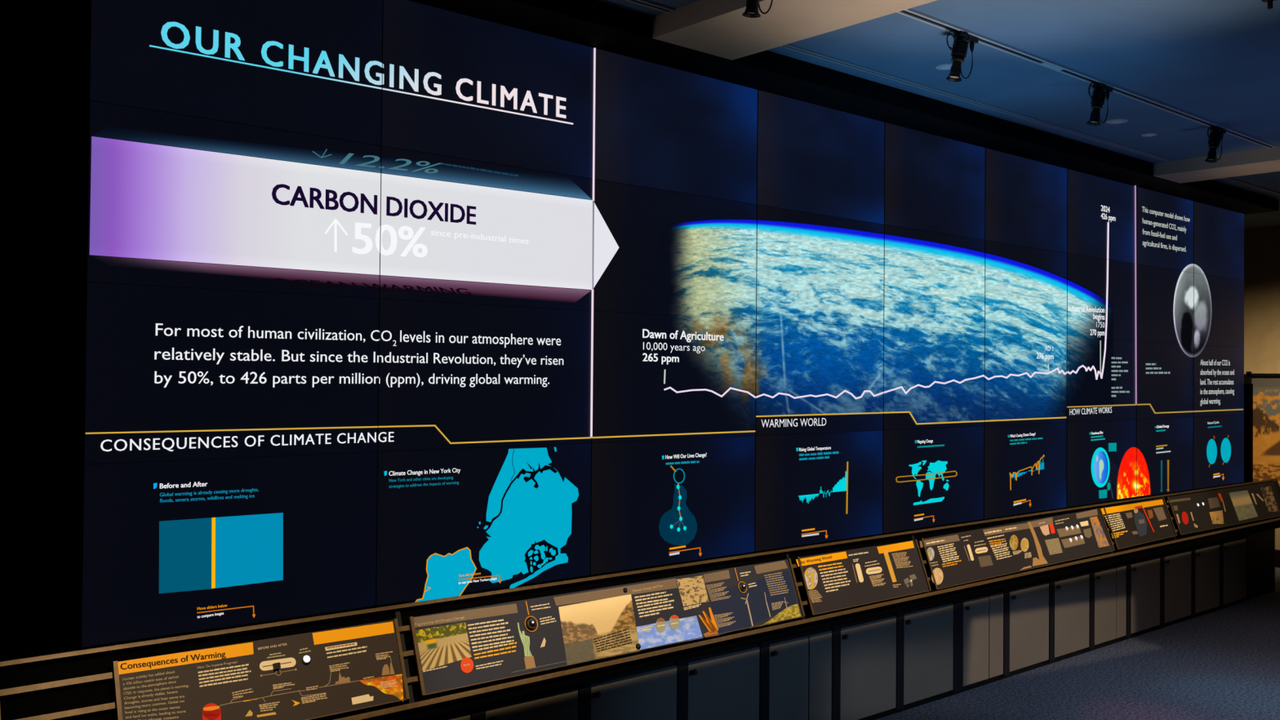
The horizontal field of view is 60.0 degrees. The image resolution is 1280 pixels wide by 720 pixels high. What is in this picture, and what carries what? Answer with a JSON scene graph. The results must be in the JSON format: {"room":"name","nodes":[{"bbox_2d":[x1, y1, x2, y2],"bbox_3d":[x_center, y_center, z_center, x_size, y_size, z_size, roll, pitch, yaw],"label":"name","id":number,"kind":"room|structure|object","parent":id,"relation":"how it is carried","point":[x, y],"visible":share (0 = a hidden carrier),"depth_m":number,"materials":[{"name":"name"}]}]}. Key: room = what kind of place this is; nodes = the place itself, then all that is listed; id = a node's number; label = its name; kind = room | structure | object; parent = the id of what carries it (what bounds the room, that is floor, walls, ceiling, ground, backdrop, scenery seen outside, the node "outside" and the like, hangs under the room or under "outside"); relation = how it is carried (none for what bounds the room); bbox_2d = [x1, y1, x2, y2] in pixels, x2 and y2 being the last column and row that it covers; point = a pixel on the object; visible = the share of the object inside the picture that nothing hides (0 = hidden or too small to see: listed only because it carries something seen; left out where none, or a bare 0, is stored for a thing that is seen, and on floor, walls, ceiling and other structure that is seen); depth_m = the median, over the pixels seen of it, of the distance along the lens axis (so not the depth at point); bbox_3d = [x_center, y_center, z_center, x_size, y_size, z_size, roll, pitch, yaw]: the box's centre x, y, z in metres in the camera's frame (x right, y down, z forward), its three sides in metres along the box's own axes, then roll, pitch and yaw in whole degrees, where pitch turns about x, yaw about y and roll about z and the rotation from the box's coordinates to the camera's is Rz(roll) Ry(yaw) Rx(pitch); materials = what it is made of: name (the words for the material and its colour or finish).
{"room":"museum","nodes":[
{"label":"museum","id":0,"kind":"room"},
{"bbox_2d":[0,0,1238,662],"bbox_3d":[0.477,0.233,5.656,12.200,3.355,0.240,1,-1,-41],"label":"wall","id":1,"kind":"structure","parent":0,"point":[8,6],"depth_m":3.40,"materials":[{"name":"paint"}]},
{"bbox_2d":[0,0,1,93],"bbox_3d":[-2.070,0.178,3.206,0.340,3.355,0.120,1,-1,-41],"label":"trim","id":2,"kind":"structure","parent":1,"relation":"attached to","point":[0,0],"depth_m":3.29,"materials":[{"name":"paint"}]},
{"bbox_2d":[4,0,91,661],"bbox_3d":[-1.829,0.183,3.422,0.188,3.355,0.110,1,-1,-41],"label":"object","id":3,"kind":"structure","parent":1,"relation":"attached to","point":[52,81],"depth_m":3.38,"materials":[{"name":"black paint"}]},
{"bbox_2d":[0,478,1279,719],"bbox_3d":[1.846,1.159,6.406,9.960,0.402,0.177,1,-1,-41],"label":"rail","id":4,"kind":"object","parent":1,"relation":"attached to","point":[77,685],"visible":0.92,"depth_m":4.42,"materials":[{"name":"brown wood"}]},
{"bbox_2d":[111,618,409,719],"bbox_3d":[-1.231,1.077,3.710,0.976,0.279,0.112,1,-1,-41],"label":"sign","id":5,"kind":"object","parent":4,"relation":"attached to","point":[308,676],"visible":1,"depth_m":3.71,"materials":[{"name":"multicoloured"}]},
{"bbox_2d":[202,703,221,719],"bbox_3d":[-1.374,1.130,3.557,0.059,0.054,0.018,1,-1,-37],"label":"picture","id":6,"kind":"object","parent":5,"relation":"attached to","point":[210,711],"depth_m":3.56,"materials":[{"name":"red"}]},
{"bbox_2d":[245,710,275,717],"bbox_3d":[-1.247,1.160,3.649,0.104,0.029,0.008,1,-1,-36],"label":"picture","id":7,"kind":"object","parent":5,"relation":"attached to","point":[249,713],"depth_m":3.65,"materials":[{"name":"orange"}]},
{"bbox_2d":[335,662,394,684],"bbox_3d":[-0.973,1.107,3.919,0.228,0.041,0.015,1,-1,-41],"label":"picture","id":8,"kind":"object","parent":5,"relation":"attached to","point":[351,673],"depth_m":3.92,"materials":[{"name":"brown"}]},
{"bbox_2d":[360,674,403,701],"bbox_3d":[-0.912,1.175,3.939,0.165,0.096,0.035,1,-1,-41],"label":"picture","id":9,"kind":"object","parent":5,"relation":"attached to","point":[373,687],"depth_m":3.94},
{"bbox_2d":[408,558,804,696],"bbox_3d":[-0.027,1.101,4.755,2.110,0.277,0.111,1,-1,-41],"label":"sign","id":10,"kind":"object","parent":4,"relation":"attached to","point":[457,649],"visible":1,"depth_m":4.60,"materials":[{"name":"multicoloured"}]},
{"bbox_2d":[415,622,471,671],"bbox_3d":[-0.732,1.070,4.149,0.216,0.140,0.051,1,-1,-41],"label":"picture","id":11,"kind":"object","parent":10,"relation":"attached to","point":[439,646],"depth_m":4.15},
{"bbox_2d":[517,622,532,656],"bbox_3d":[-0.454,1.102,4.377,0.045,0.129,0.047,1,-1,-41],"label":"picture","id":12,"kind":"object","parent":10,"relation":"attached to","point":[524,629],"depth_m":4.38,"materials":[{"name":"green"}]},
{"bbox_2d":[524,656,535,669],"bbox_3d":[-0.432,1.187,4.353,0.047,0.044,0.016,1,-1,-41],"label":"picture","id":13,"kind":"object","parent":10,"relation":"attached to","point":[529,661],"depth_m":4.35,"materials":[{"name":"brown"}]},
{"bbox_2d":[525,617,535,630],"bbox_3d":[-0.434,1.052,4.418,0.050,0.047,0.020,1,-1,-41],"label":"socket","id":14,"kind":"object","parent":10,"relation":"attached to","point":[530,622],"depth_m":4.41,"materials":[{"name":"black metal"}]},
{"bbox_2d":[540,637,546,647],"bbox_3d":[-0.385,1.126,4.420,0.009,0.034,0.034,0,-1,26],"label":"picture","id":15,"kind":"object","parent":10,"relation":"attached to","point":[543,640],"depth_m":4.42,"materials":[{"name":"beige"}]},
{"bbox_2d":[558,594,639,664],"bbox_3d":[-0.165,1.120,4.621,0.404,0.226,0.082,1,-1,-41],"label":"picture","id":16,"kind":"object","parent":10,"relation":"attached to","point":[592,627],"depth_m":4.62},
{"bbox_2d":[636,615,702,649],"bbox_3d":[0.130,1.191,4.846,0.373,0.096,0.035,1,-1,-41],"label":"picture","id":17,"kind":"object","parent":10,"relation":"attached to","point":[655,632],"depth_m":4.84},
{"bbox_2d":[675,575,708,606],"bbox_3d":[0.238,1.043,5.013,0.166,0.115,0.042,1,-1,-41],"label":"picture","id":18,"kind":"object","parent":10,"relation":"attached to","point":[691,590],"depth_m":5.01},
{"bbox_2d":[698,607,718,633],"bbox_3d":[0.307,1.177,5.006,0.102,0.106,0.038,1,-1,-41],"label":"picture","id":19,"kind":"object","parent":10,"relation":"attached to","point":[708,616],"depth_m":5.01,"materials":[{"name":"orange"}]},
{"bbox_2d":[703,631,718,637],"bbox_3d":[0.319,1.232,4.990,0.092,0.023,0.008,1,-1,-41],"label":"picture","id":20,"kind":"object","parent":10,"relation":"on","point":[706,633],"depth_m":4.99,"materials":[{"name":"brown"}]},
{"bbox_2d":[738,582,745,591],"bbox_3d":[0.481,1.069,5.213,0.043,0.041,0.018,1,-1,-41],"label":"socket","id":21,"kind":"object","parent":10,"relation":"attached to","point":[741,585],"depth_m":5.20,"materials":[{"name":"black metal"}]},
{"bbox_2d":[741,592,788,626],"bbox_3d":[0.600,1.170,5.267,0.310,0.142,0.052,1,-1,-41],"label":"picture","id":22,"kind":"object","parent":10,"relation":"attached to","point":[757,609],"depth_m":5.25,"materials":[{"name":"beige"}]},
{"bbox_2d":[750,604,800,628],"bbox_3d":[0.641,1.218,5.281,0.360,0.064,0.023,1,-1,-41],"label":"picture","id":23,"kind":"object","parent":10,"relation":"attached to","point":[766,614],"depth_m":5.28},
{"bbox_2d":[795,539,931,615],"bbox_3d":[1.184,1.125,5.806,1.012,0.277,0.112,1,-1,-41],"label":"sign","id":24,"kind":"object","parent":4,"relation":"attached to","point":[833,581],"visible":1,"depth_m":5.78,"materials":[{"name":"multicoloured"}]},
{"bbox_2d":[804,567,817,589],"bbox_3d":[0.850,1.088,5.528,0.114,0.101,0.037,1,-1,-41],"label":"picture","id":25,"kind":"object","parent":24,"relation":"attached to","point":[811,574],"depth_m":5.53},
{"bbox_2d":[884,551,897,582],"bbox_3d":[1.341,1.110,5.946,0.058,0.153,0.038,0,-1,43],"label":"picture","id":26,"kind":"object","parent":24,"relation":"attached to","point":[890,568],"depth_m":5.95,"materials":[{"name":"orange"}]},
{"bbox_2d":[903,573,916,587],"bbox_3d":[1.469,1.197,6.018,0.120,0.059,0.019,1,-1,-43],"label":"picture","id":27,"kind":"object","parent":24,"relation":"attached to","point":[909,580],"depth_m":6.02,"materials":[{"name":"grey"}]},
{"bbox_2d":[919,507,1115,590],"bbox_3d":[2.376,1.141,6.846,2.114,0.297,0.119,1,-1,-41],"label":"sign","id":28,"kind":"object","parent":4,"relation":"attached to","point":[962,557],"visible":1,"depth_m":6.75,"materials":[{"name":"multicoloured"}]},
{"bbox_2d":[926,546,934,560],"bbox_3d":[1.625,1.086,6.210,0.084,0.069,0.025,1,-1,-41],"label":"picture","id":29,"kind":"object","parent":28,"relation":"attached to","point":[930,550],"depth_m":6.21},
{"bbox_2d":[931,568,943,585],"bbox_3d":[1.657,1.205,6.179,0.117,0.086,0.031,1,-1,-41],"label":"picture","id":30,"kind":"object","parent":28,"relation":"attached to","point":[937,574],"depth_m":6.18},
{"bbox_2d":[1009,534,1017,550],"bbox_3d":[2.283,1.115,6.773,0.029,0.086,0.110,0,-1,40],"label":"picture","id":31,"kind":"object","parent":28,"relation":"attached to","point":[1013,538],"depth_m":6.77},
{"bbox_2d":[1020,537,1028,551],"bbox_3d":[2.372,1.139,6.839,0.104,0.078,0.028,1,-1,-41],"label":"picture","id":32,"kind":"object","parent":28,"relation":"attached to","point":[1024,541],"depth_m":6.84},
{"bbox_2d":[1027,521,1047,566],"bbox_3d":[2.449,1.141,6.905,0.185,0.256,0.093,1,-1,-41],"label":"picture","id":33,"kind":"object","parent":28,"relation":"attached to","point":[1037,552],"depth_m":6.92,"materials":[{"name":"brown"}]},
{"bbox_2d":[1040,524,1049,535],"bbox_3d":[2.575,1.082,7.046,0.107,0.063,0.023,1,-1,-41],"label":"picture","id":34,"kind":"object","parent":28,"relation":"attached to","point":[1044,529],"depth_m":7.04,"materials":[{"name":"beige"}]},
{"bbox_2d":[1048,523,1055,533],"bbox_3d":[2.639,1.081,7.103,0.055,0.059,0.022,1,-1,-41],"label":"picture","id":35,"kind":"object","parent":28,"relation":"attached to","point":[1051,526],"depth_m":7.10,"materials":[{"name":"orange"}]},
{"bbox_2d":[1089,515,1109,547],"bbox_3d":[3.086,1.154,7.459,0.151,0.194,0.070,1,-1,-41],"label":"picture","id":36,"kind":"object","parent":28,"relation":"attached to","point":[1100,536],"depth_m":7.46},
{"bbox_2d":[1101,497,1177,550],"bbox_3d":[3.543,1.153,7.864,0.967,0.290,0.116,1,-1,-41],"label":"sign","id":37,"kind":"object","parent":4,"relation":"attached to","point":[1131,524],"visible":1,"depth_m":7.85,"materials":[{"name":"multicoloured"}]},
{"bbox_2d":[1133,510,1146,536],"bbox_3d":[3.553,1.156,7.868,0.182,0.171,0.062,1,-1,-41],"label":"picture","id":38,"kind":"object","parent":37,"relation":"attached to","point":[1140,516],"depth_m":7.86,"materials":[{"name":"grey"}]},
{"bbox_2d":[1146,510,1153,519],"bbox_3d":[3.686,1.113,8.006,0.086,0.060,0.022,1,-1,-41],"label":"picture","id":39,"kind":"object","parent":37,"relation":"attached to","point":[1149,513],"depth_m":8.00,"materials":[{"name":"brown"}]},
{"bbox_2d":[1165,480,1279,535],"bbox_3d":[4.761,1.177,8.922,2.180,0.289,0.116,1,-1,-41],"label":"sign","id":40,"kind":"object","parent":4,"relation":"attached to","point":[1197,512],"visible":1,"depth_m":8.82,"materials":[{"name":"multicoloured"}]},
{"bbox_2d":[1181,511,1188,524],"bbox_3d":[4.091,1.186,8.325,0.118,0.091,0.033,1,-1,-41],"label":"picture","id":41,"kind":"object","parent":40,"relation":"attached to","point":[1184,515],"depth_m":8.32,"materials":[{"name":"red"}]},
{"bbox_2d":[1208,510,1223,524],"bbox_3d":[4.521,1.235,8.679,0.262,0.102,0.037,1,-1,-41],"label":"picture","id":42,"kind":"object","parent":40,"relation":"attached to","point":[1215,517],"depth_m":8.67},
{"bbox_2d":[1228,490,1257,520],"bbox_3d":[4.931,1.185,9.064,0.397,0.220,0.080,1,-1,-41],"label":"picture","id":43,"kind":"object","parent":40,"relation":"attached to","point":[1242,504],"depth_m":9.06},
{"bbox_2d":[1260,485,1279,511],"bbox_3d":[5.354,1.185,9.435,0.250,0.209,0.076,1,-1,-41],"label":"picture","id":44,"kind":"object","parent":40,"relation":"attached to","point":[1269,500],"depth_m":9.44},
{"bbox_2d":[81,0,1244,647],"bbox_3d":[1.699,-0.169,6.505,9.145,2.318,0.053,1,-1,-41],"label":"video wall","id":45,"kind":"structure","parent":1,"relation":"attached to","point":[388,301],"depth_m":4.67,"materials":[{"name":"black"}]},
{"bbox_2d":[408,0,1278,214],"bbox_3d":[1.579,-1.379,6.256,9.800,0.096,0.315,1,-1,-41],"label":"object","id":46,"kind":"structure","parent":45,"relation":"attached to","point":[594,24],"depth_m":5.63,"materials":[{"name":"black paint"}]},
{"bbox_2d":[660,217,1113,434],"bbox_3d":[1.742,-0.164,6.514,4.371,1.075,0.001,1,-1,-41],"label":"picture","id":47,"kind":"object","parent":45,"relation":"attached to","point":[814,274],"depth_m":6.04},
{"bbox_2d":[1238,383,1253,484],"bbox_3d":[5.203,1.105,9.533,0.077,1.800,0.090,1,-1,-41],"label":"trim","id":48,"kind":"structure","parent":1,"relation":"attached to","point":[1248,388],"depth_m":9.50,"materials":[{"name":"black paint"}]},
{"bbox_2d":[595,0,1279,230],"bbox_3d":[3.331,-1.495,3.934,14.200,0.100,10.000,1,-1,-41],"label":"ceiling","id":49,"kind":"structure","parent":0,"point":[1217,61],"depth_m":5.34,"materials":[{"name":"blue paint"}]},
{"bbox_2d":[625,0,675,13],"bbox_3d":[-0.827,-1.476,3.796,2.539,0.010,0.040,1,-1,-41],"label":"track","id":50,"kind":"object","parent":49,"relation":"attached to","point":[647,3],"visible":1,"depth_m":4.56,"materials":[{"name":"black metal"}]},
{"bbox_2d":[652,0,937,60],"bbox_3d":[2.773,-1.431,1.955,0.485,0.091,7.744,1,-1,-41],"label":"ceiling beam","id":51,"kind":"structure","parent":49,"relation":"attached to","point":[718,28],"depth_m":4.52,"materials":[{"name":"beige paint"}]},
{"bbox_2d":[935,62,952,70],"bbox_3d":[1.497,-1.434,5.430,0.100,0.008,0.100,1,-1,-41],"label":"recessed light","id":52,"kind":"object","parent":49,"relation":"in","point":[942,66],"visible":0.74,"depth_m":5.42,"materials":[{"name":"grey"}]},
{"bbox_2d":[780,44,1173,162],"bbox_3d":[2.097,-1.416,6.335,4.233,0.010,0.032,1,-1,-41],"label":"track","id":53,"kind":"object","parent":49,"relation":"attached to","point":[791,46],"visible":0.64,"depth_m":6.00,"materials":[{"name":"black metal"}]},
{"bbox_2d":[897,8,1276,148],"bbox_3d":[2.525,-1.419,5.842,4.233,0.010,0.052,1,-1,-41],"label":"track","id":54,"kind":"object","parent":49,"relation":"attached to","point":[911,13],"visible":0.95,"depth_m":5.47,"materials":[{"name":"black metal"}]},
{"bbox_2d":[946,30,978,81],"bbox_3d":[1.413,-1.331,4.880,0.219,0.212,0.076,1,-1,-27],"label":"spotlight","id":55,"kind":"object","parent":54,"relation":"hanging from","point":[962,39],"visible":1,"depth_m":4.85,"materials":[{"name":"black metal"}]},
{"bbox_2d":[1086,82,1112,125],"bbox_3d":[2.362,-1.312,5.704,0.219,0.212,0.076,1,-1,-27],"label":"spotlight","id":56,"kind":"object","parent":54,"relation":"hanging from","point":[1101,91],"visible":1,"depth_m":5.68,"materials":[{"name":"black metal"}]},
{"bbox_2d":[1204,125,1226,162],"bbox_3d":[3.448,-1.289,6.647,0.219,0.212,0.076,1,-1,-27],"label":"spotlight","id":57,"kind":"object","parent":54,"relation":"hanging from","point":[1217,133],"visible":1,"depth_m":6.62,"materials":[{"name":"black metal"}]},
{"bbox_2d":[1106,118,1128,124],"bbox_3d":[2.815,-1.407,6.546,0.124,0.008,0.124,1,-1,-41],"label":"recessed light","id":58,"kind":"object","parent":49,"relation":"in","point":[1116,121],"visible":1,"depth_m":6.53,"materials":[{"name":"grey"}]},
{"bbox_2d":[1141,132,1157,136],"bbox_3d":[3.168,-1.399,6.899,0.092,0.008,0.092,1,-1,-41],"label":"recessed light","id":59,"kind":"object","parent":49,"relation":"in","point":[1152,134],"visible":1,"depth_m":6.88,"materials":[{"name":"grey plastic"}]},
{"bbox_2d":[1153,145,1279,183],"bbox_3d":[6.317,-1.358,5.031,0.430,0.091,7.744,1,-1,-41],"label":"ceiling beam","id":60,"kind":"structure","parent":49,"relation":"attached to","point":[1263,160],"depth_m":7.57,"materials":[{"name":"beige paint"}]},
{"bbox_2d":[1222,177,1279,195],"bbox_3d":[4.742,-1.361,8.630,1.909,0.010,0.032,1,-1,-41],"label":"track","id":61,"kind":"object","parent":49,"relation":"attached to","point":[1228,178],"visible":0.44,"depth_m":8.65,"materials":[{"name":"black metal"}]},
{"bbox_2d":[1261,0,1276,8],"bbox_3d":[2.493,-1.418,4.390,0.060,0.055,0.060,1,-1,-41],"label":"bracket","id":62,"kind":"object","parent":49,"relation":"hanging from","point":[1269,2],"visible":1,"depth_m":4.38,"materials":[{"name":"black metal"}]},
{"bbox_3d":[-0.400,-1.480,3.304,2.539,0.010,0.052,1,-1,-41],"label":"track","id":63,"kind":"object","parent":49,"relation":"attached to","visible":0},
{"bbox_2d":[742,0,773,17],"bbox_3d":[0.417,-1.352,4.023,0.222,0.212,0.084,1,-1,-41],"label":"spotlight","id":64,"kind":"object","parent":63,"relation":"hanging from","point":[751,11],"visible":1,"depth_m":4.01,"materials":[{"name":"black metal"}]},
{"bbox_2d":[875,567,1279,719],"bbox_3d":[3.303,1.959,3.885,14.200,0.100,10.000,1,-1,-41],"label":"floor","id":65,"kind":"structure","parent":0,"point":[1224,664],"depth_m":6.71,"materials":[{"name":"carpet"}]},
{"bbox_2d":[413,707,470,719],"bbox_3d":[-0.908,1.590,4.121,0.542,0.575,0.226,1,-1,-41],"label":"base cabinet","id":66,"kind":"object","parent":65,"relation":"on","point":[464,713],"visible":0.29,"depth_m":4.19,"materials":[{"name":"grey metal"}]},
{"bbox_2d":[469,684,577,719],"bbox_3d":[-0.508,1.598,4.469,0.518,0.575,0.226,1,-1,-41],"label":"base cabinet","id":67,"kind":"object","parent":65,"relation":"on","point":[561,703],"visible":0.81,"depth_m":4.44,"materials":[{"name":"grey metal"}]},
{"bbox_2d":[576,661,676,719],"bbox_3d":[-0.102,1.607,4.821,0.556,0.575,0.226,1,-1,-41],"label":"base cabinet","id":68,"kind":"object","parent":65,"relation":"on","point":[650,693],"visible":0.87,"depth_m":4.77,"materials":[{"name":"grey metal"}]},
{"bbox_2d":[675,643,759,719],"bbox_3d":[0.311,1.615,5.180,0.536,0.575,0.226,1,-1,-41],"label":"base cabinet","id":69,"kind":"object","parent":65,"relation":"on","point":[724,685],"visible":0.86,"depth_m":5.12,"materials":[{"name":"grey metal"}]},
{"bbox_2d":[757,627,831,719],"bbox_3d":[0.717,1.624,5.532,0.538,0.575,0.226,1,-1,-41],"label":"base cabinet","id":70,"kind":"object","parent":65,"relation":"on","point":[795,671],"visible":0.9,"depth_m":5.47,"materials":[{"name":"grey metal"}]},
{"bbox_2d":[830,613,896,719],"bbox_3d":[1.125,1.632,5.886,0.542,0.575,0.226,1,-1,-41],"label":"base cabinet","id":71,"kind":"object","parent":65,"relation":"on","point":[864,652],"visible":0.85,"depth_m":5.82,"materials":[{"name":"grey metal"}]},
{"bbox_2d":[891,600,953,714],"bbox_3d":[1.533,1.640,6.240,0.538,0.575,0.226,1,-1,-41],"label":"base cabinet","id":72,"kind":"object","parent":65,"relation":"on","point":[924,634],"visible":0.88,"depth_m":6.17,"materials":[{"name":"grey metal"}]},
{"bbox_2d":[948,589,1003,696],"bbox_3d":[1.938,1.649,6.592,0.532,0.575,0.226,1,-1,-41],"label":"base cabinet","id":73,"kind":"object","parent":65,"relation":"on","point":[978,620],"visible":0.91,"depth_m":6.52,"materials":[{"name":"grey metal"}]},
{"bbox_2d":[999,579,1048,679],"bbox_3d":[2.342,1.657,6.942,0.536,0.575,0.226,1,-1,-41],"label":"base cabinet","id":74,"kind":"object","parent":65,"relation":"on","point":[1025,606],"visible":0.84,"depth_m":6.87,"materials":[{"name":"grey metal"}]},
{"bbox_2d":[1044,570,1088,665],"bbox_3d":[2.742,1.665,7.289,0.524,0.575,0.226,1,-1,-41],"label":"base cabinet","id":75,"kind":"object","parent":65,"relation":"on","point":[1068,594],"visible":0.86,"depth_m":7.21,"materials":[{"name":"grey metal"}]},
{"bbox_2d":[1084,562,1126,653],"bbox_3d":[3.138,1.673,7.633,0.524,0.575,0.226,1,-1,-41],"label":"base cabinet","id":76,"kind":"object","parent":65,"relation":"on","point":[1107,584],"visible":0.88,"depth_m":7.56,"materials":[{"name":"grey metal"}]},
{"bbox_2d":[1122,555,1159,640],"bbox_3d":[3.535,1.682,7.978,0.528,0.575,0.226,1,-1,-41],"label":"base cabinet","id":77,"kind":"object","parent":65,"relation":"on","point":[1143,575],"visible":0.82,"depth_m":7.91,"materials":[{"name":"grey metal"}]},
{"bbox_2d":[1155,547,1191,630],"bbox_3d":[3.935,1.690,8.325,0.530,0.575,0.226,1,-1,-41],"label":"base cabinet","id":78,"kind":"object","parent":65,"relation":"on","point":[1175,566],"visible":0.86,"depth_m":8.25,"materials":[{"name":"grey metal"}]},
{"bbox_2d":[1187,541,1219,619],"bbox_3d":[4.331,1.698,8.669,0.520,0.575,0.226,1,-1,-41],"label":"base cabinet","id":79,"kind":"object","parent":65,"relation":"on","point":[1205,558],"visible":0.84,"depth_m":8.60,"materials":[{"name":"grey metal"}]},
{"bbox_2d":[1215,534,1249,610],"bbox_3d":[4.751,1.707,9.033,0.592,0.575,0.226,1,-1,-41],"label":"base cabinet","id":80,"kind":"object","parent":65,"relation":"on","point":[1234,553],"visible":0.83,"depth_m":8.96,"materials":[{"name":"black wood"}]},
{"bbox_2d":[1242,528,1275,600],"bbox_3d":[5.213,1.704,9.488,0.698,0.600,0.155,1,-1,-41],"label":"cabinet side panel","id":81,"kind":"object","parent":65,"relation":"on","point":[1262,544],"depth_m":9.47,"materials":[{"name":"black wood"}]},
{"bbox_2d":[1244,226,1279,550],"bbox_3d":[8.603,0.341,8.498,0.200,3.355,10.000,1,-1,-41],"label":"wall","id":82,"kind":"structure","parent":0,"point":[1261,246],"depth_m":11.11,"materials":[{"name":"beige paint"}]},
{"bbox_2d":[1245,371,1279,486],"bbox_3d":[6.713,0.780,10.459,0.069,1.340,1.845,1,-1,-41],"label":"wall mural","id":83,"kind":"object","parent":82,"relation":"attached to","point":[1266,387],"visible":0.8,"depth_m":11.01,"materials":[{"name":"orange"}]},
{"bbox_2d":[1275,549,1279,567],"bbox_3d":[7.198,1.946,9.849,0.100,0.160,5.900,1,-1,-41],"label":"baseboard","id":84,"kind":"structure","parent":82,"relation":"attached to","point":[1277,551],"depth_m":10.87,"materials":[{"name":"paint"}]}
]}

